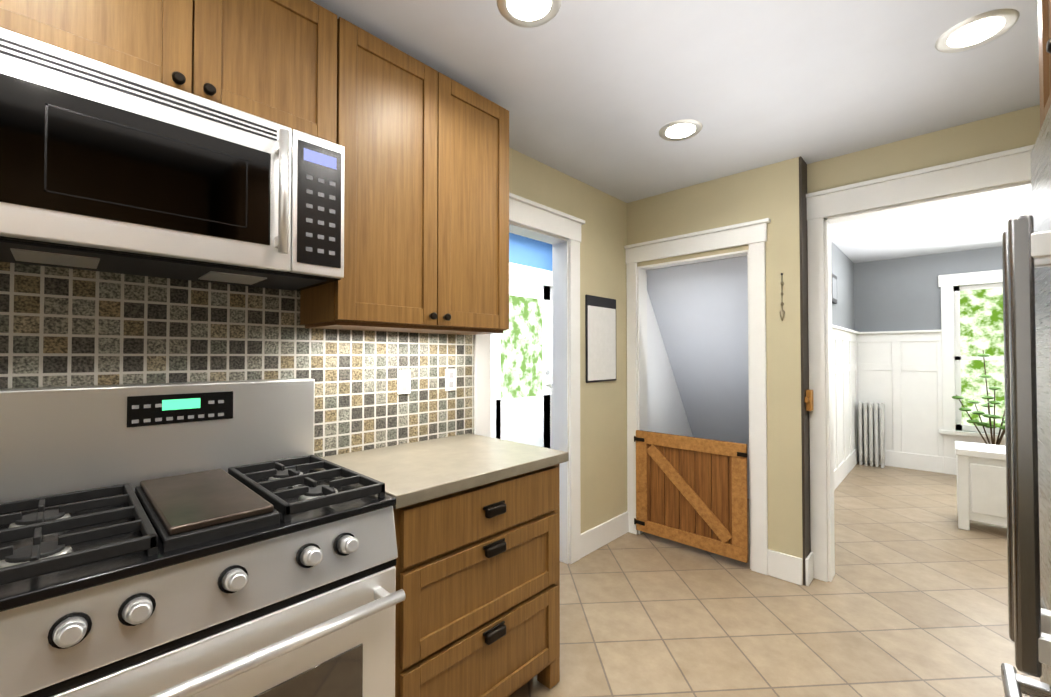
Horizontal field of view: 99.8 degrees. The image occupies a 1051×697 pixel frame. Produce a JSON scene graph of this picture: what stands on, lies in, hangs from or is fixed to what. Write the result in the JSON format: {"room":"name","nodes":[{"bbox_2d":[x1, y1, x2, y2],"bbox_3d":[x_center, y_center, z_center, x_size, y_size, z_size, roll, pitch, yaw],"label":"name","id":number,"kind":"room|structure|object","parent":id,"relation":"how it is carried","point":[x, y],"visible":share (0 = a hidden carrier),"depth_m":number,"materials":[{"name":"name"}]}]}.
{"room":"kitchen","nodes":[
{"label":"kitchen","id":0,"kind":"room"},
{"bbox_2d":[509,233,551,270],"bbox_3d":[-0.461,0.138,3.770,0.120,2.440,2.640,-1,-1,44],"label":"wall","id":1,"kind":"structure","parent":0,"point":[526,251],"depth_m":4.21,"materials":[{"name":"blue paint"}]},
{"bbox_2d":[491,262,552,448],"bbox_3d":[-0.020,0.295,4.211,0.145,2.140,1.050,-1,-1,44],"label":"window","id":2,"kind":"structure","parent":1,"relation":"attached to","point":[521,382],"depth_m":4.25,"materials":[{"name":"white"}]},
{"bbox_2d":[311,0,1039,262],"bbox_3d":[1.713,-1.153,1.853,7.400,0.080,9.600,-1,-1,44],"label":"ceiling","id":3,"kind":"structure","parent":0,"point":[598,94],"depth_m":1.84,"materials":[{"name":"white paint"}]},
{"bbox_2d":[497,0,561,27],"bbox_3d":[0.011,-1.111,1.431,0.210,0.016,0.210,-1,-1,44],"label":"recessed light","id":4,"kind":"object","parent":3,"relation":"in","point":[528,13],"visible":1,"depth_m":1.45,"materials":[{"name":"silver metal"}]},
{"bbox_2d":[659,119,702,140],"bbox_3d":[0.785,-1.098,2.241,0.210,0.016,0.210,-1,-1,44],"label":"recessed light","id":5,"kind":"object","parent":3,"relation":"in","point":[681,130],"visible":1,"depth_m":2.22,"materials":[{"name":"silver metal"}]},
{"bbox_2d":[935,9,1019,52],"bbox_3d":[1.586,-1.109,1.560,0.210,0.016,0.210,-1,-1,44],"label":"recessed light","id":6,"kind":"object","parent":3,"relation":"in","point":[977,30],"visible":1,"depth_m":1.54,"materials":[{"name":"silver metal"}]},
{"bbox_2d":[646,256,748,498],"bbox_3d":[2.096,0.256,4.161,0.976,2.662,2.900,-1,-1,44],"label":"wall","id":7,"kind":"structure","parent":0,"point":[697,350],"depth_m":3.42,"materials":[{"name":"grey paint"}]},
{"bbox_2d":[509,105,1039,558],"bbox_3d":[0.990,0.076,-0.083,5.240,2.440,5.110,-1,-1,44],"label":"wall","id":8,"kind":"structure","parent":0,"point":[611,227],"depth_m":2.64,"materials":[{"name":"beige paint"}]},
{"bbox_2d":[0,0,231,105],"bbox_3d":[-1.101,-0.856,1.118,0.313,0.440,0.497,-1,-1,44],"label":"upper cabinet","id":9,"kind":"object","parent":8,"relation":"attached to","point":[179,44],"depth_m":1.08,"materials":[{"name":"brown wood"}]},
{"bbox_2d":[0,27,344,290],"bbox_3d":[-0.951,-0.421,1.184,0.430,0.421,0.806,-1,-1,44],"label":"microwave","id":10,"kind":"object","parent":9,"relation":"attached to","point":[104,167],"visible":0.98,"depth_m":1.05,"materials":[{"name":"silver metal"}]},
{"bbox_2d":[0,262,473,456],"bbox_3d":[-0.992,0.151,1.453,0.010,0.740,2.115,-1,-1,44],"label":"tile backsplash","id":11,"kind":"structure","parent":8,"relation":"attached to","point":[63,327],"depth_m":1.45,"materials":[{"name":"tile"}]},
{"bbox_2d":[397,370,410,394],"bbox_3d":[-0.528,0.146,1.926,0.007,0.105,0.064,-1,-1,44],"label":"electrical outlet plate","id":12,"kind":"object","parent":11,"relation":"attached to","point":[403,381],"visible":1,"depth_m":1.92,"materials":[{"name":"white plastic"}]},
{"bbox_2d":[445,369,455,390],"bbox_3d":[-0.356,0.149,2.107,0.007,0.105,0.064,-1,-1,44],"label":"electrical outlet plate","id":13,"kind":"object","parent":11,"relation":"attached to","point":[450,379],"visible":1,"depth_m":2.10,"materials":[{"name":"white plastic"}]},
{"bbox_2d":[228,0,343,145],"bbox_3d":[-0.865,-0.852,1.366,0.313,0.440,0.436,-1,-1,44],"label":"upper cabinet","id":14,"kind":"object","parent":8,"relation":"attached to","point":[286,57],"depth_m":1.32,"materials":[{"name":"brown wood"}]},
{"bbox_2d":[300,19,508,334],"bbox_3d":[-0.448,-0.574,1.798,0.313,0.982,0.767,-1,-1,44],"label":"upper cabinet","id":15,"kind":"object","parent":8,"relation":"attached to","point":[426,214],"depth_m":1.63,"materials":[{"name":"brown wood"}]},
{"bbox_2d":[474,192,584,563],"bbox_3d":[0.010,0.253,2.565,0.162,2.172,0.930,-1,-1,44],"label":"door frame","id":16,"kind":"structure","parent":8,"relation":"attached to","point":[529,214],"depth_m":2.78,"materials":[{"name":"white wood"}]},
{"bbox_2d":[585,295,615,382],"bbox_3d":[0.523,-0.063,3.041,0.014,0.580,0.360,-1,-1,44],"label":"calendar","id":17,"kind":"object","parent":8,"relation":"attached to","point":[600,329],"visible":1,"depth_m":3.02,"materials":[{"name":"paper"}]},
{"bbox_2d":[581,511,628,557],"bbox_3d":[0.554,1.272,3.051,0.016,0.150,0.609,-1,-1,44],"label":"baseboard","id":18,"kind":"structure","parent":8,"relation":"attached to","point":[596,537],"depth_m":3.02,"materials":[{"name":"white wood"}]},
{"bbox_2d":[634,430,747,562],"bbox_3d":[1.067,0.940,2.926,0.762,0.710,0.042,-1,-1,44],"label":"door","id":19,"kind":"structure","parent":8,"relation":"in","point":[692,491],"depth_m":2.89,"materials":[{"name":"brown wood"}]},
{"bbox_2d":[624,218,770,574],"bbox_3d":[1.138,0.290,2.986,0.973,2.112,0.162,-1,-1,44],"label":"door frame","id":20,"kind":"structure","parent":8,"relation":"attached to","point":[753,234],"depth_m":2.77,"materials":[{"name":"white wood"}]},
{"bbox_2d":[779,273,784,320],"bbox_3d":[1.500,-0.301,2.587,0.028,0.281,0.028,-1,-1,44],"label":"hanging ornament","id":21,"kind":"object","parent":8,"relation":"attached to","point":[782,312],"visible":1,"depth_m":2.58,"materials":[{"name":"metal"}]},
{"bbox_2d":[799,156,810,585],"bbox_3d":[1.627,0.119,2.574,0.012,2.440,0.148,-1,-1,44],"label":"trim","id":22,"kind":"structure","parent":8,"relation":"attached to","point":[804,356],"depth_m":2.54,"materials":[{"name":"brown wood"}]},
{"bbox_2d":[805,389,812,410],"bbox_3d":[1.646,0.299,2.561,0.028,0.120,0.125,-1,-1,44],"label":"latch","id":23,"kind":"object","parent":8,"relation":"attached to","point":[809,399],"visible":0.98,"depth_m":2.54,"materials":[{"name":"brown wood"}]},
{"bbox_2d":[805,552,813,585],"bbox_3d":[1.636,1.264,2.544,0.016,0.150,0.149,-1,-1,44],"label":"plinth","id":24,"kind":"object","parent":8,"relation":"attached to","point":[809,567],"visible":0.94,"depth_m":2.50,"materials":[{"name":"white wood"}]},
{"bbox_2d":[806,144,1033,581],"bbox_3d":[2.222,0.207,2.174,1.435,2.252,0.182,-1,-1,44],"label":"door frame","id":25,"kind":"structure","parent":8,"relation":"attached to","point":[964,180],"depth_m":2.55,"materials":[{"name":"white wood"}]},
{"bbox_2d":[1038,0,1050,129],"bbox_3d":[1.149,-0.790,0.485,0.741,0.592,0.950,-1,-1,44],"label":"upper cabinet","id":26,"kind":"object","parent":8,"relation":"attached to","point":[1044,22],"visible":0.71,"depth_m":1.01,"materials":[{"name":"brown wood"}]},
{"bbox_2d":[510,462,1041,696],"bbox_3d":[1.713,1.327,1.813,7.400,0.001,9.600,-1,-1,44],"label":"floor","id":27,"kind":"structure","parent":0,"point":[910,599],"depth_m":2.22,"materials":[{"name":"tile"}]},
{"bbox_2d":[0,378,405,696],"bbox_3d":[-0.837,0.706,1.078,0.709,1.211,0.834,-1,-1,44],"label":"range","id":28,"kind":"object","parent":27,"relation":"on","point":[215,539],"visible":1,"depth_m":1.02,"materials":[{"name":"silver metal"}]},
{"bbox_2d":[320,433,568,696],"bbox_3d":[-0.312,0.866,1.686,0.631,0.911,0.762,-1,-1,44],"label":"base cabinet","id":29,"kind":"object","parent":27,"relation":"on","point":[477,531],"visible":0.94,"depth_m":1.47,"materials":[{"name":"brown wood"}]},
{"bbox_2d":[858,402,884,467],"bbox_3d":[4.080,1.010,5.214,0.235,0.737,0.140,-1,-1,44],"label":"radiator","id":30,"kind":"object","parent":27,"relation":"on","point":[867,434],"visible":1,"depth_m":5.17,"materials":[{"name":"metal"}]},
{"bbox_2d":[955,441,1006,529],"bbox_3d":[3.748,1.046,3.110,1.040,0.597,0.420,-1,-1,44],"label":"planter box","id":31,"kind":"object","parent":27,"relation":"on","point":[981,481],"visible":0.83,"depth_m":3.24,"materials":[{"name":"white wood"}]},
{"bbox_2d":[952,350,1004,444],"bbox_3d":[4.688,0.691,4.432,0.603,1.350,0.300,-1,-1,44],"label":"potted plant","id":32,"kind":"object","parent":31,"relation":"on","point":[989,404],"visible":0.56,"depth_m":4.42,"materials":[{"name":"green plant"}]},
{"bbox_2d":[1001,105,1050,696],"bbox_3d":[1.109,0.416,0.462,0.812,1.771,0.910,-1,-1,44],"label":"refrigerator","id":33,"kind":"object","parent":27,"relation":"on","point":[1026,256],"visible":1,"depth_m":0.70,"materials":[{"name":"silver metal"}]},
{"bbox_2d":[831,241,854,330],"bbox_3d":[2.752,0.144,4.111,0.043,2.440,3.690,-1,-1,44],"label":"wall","id":34,"kind":"structure","parent":0,"point":[843,312],"depth_m":4.91,"materials":[{"name":"grey paint"}]},
{"bbox_2d":[832,273,836,303],"bbox_3d":[3.043,-0.592,4.377,0.026,0.280,0.300,-1,-1,44],"label":"picture frame","id":35,"kind":"object","parent":34,"relation":"attached to","point":[834,289],"visible":0.65,"depth_m":4.36,"materials":[{"name":"white"}]},
{"bbox_2d":[832,325,863,489],"bbox_3d":[2.841,0.572,4.123,0.060,1.585,3.540,-1,-1,44],"label":"wainscoting","id":36,"kind":"structure","parent":34,"relation":"attached to","point":[848,378],"depth_m":4.82,"materials":[{"name":"white wood"}]},
{"bbox_2d":[855,246,1004,434],"bbox_3d":[5.614,0.143,4.053,4.263,2.440,0.120,-1,-1,44],"label":"wall","id":37,"kind":"structure","parent":0,"point":[900,294],"depth_m":5.11,"materials":[{"name":"grey paint"}]},
{"bbox_2d":[860,330,1004,474],"bbox_3d":[5.514,0.570,3.997,4.100,1.585,0.089,-1,-1,44],"label":"wainscoting","id":38,"kind":"structure","parent":37,"relation":"attached to","point":[898,374],"depth_m":5.08,"materials":[{"name":"white wood"}]},
{"bbox_2d":[938,270,1004,438],"bbox_3d":[5.046,0.056,4.529,1.200,1.750,0.160,-1,-1,44],"label":"dining room window","id":39,"kind":"structure","parent":37,"relation":"in","point":[971,321],"depth_m":4.80,"materials":[{"name":"white"}]}
]}

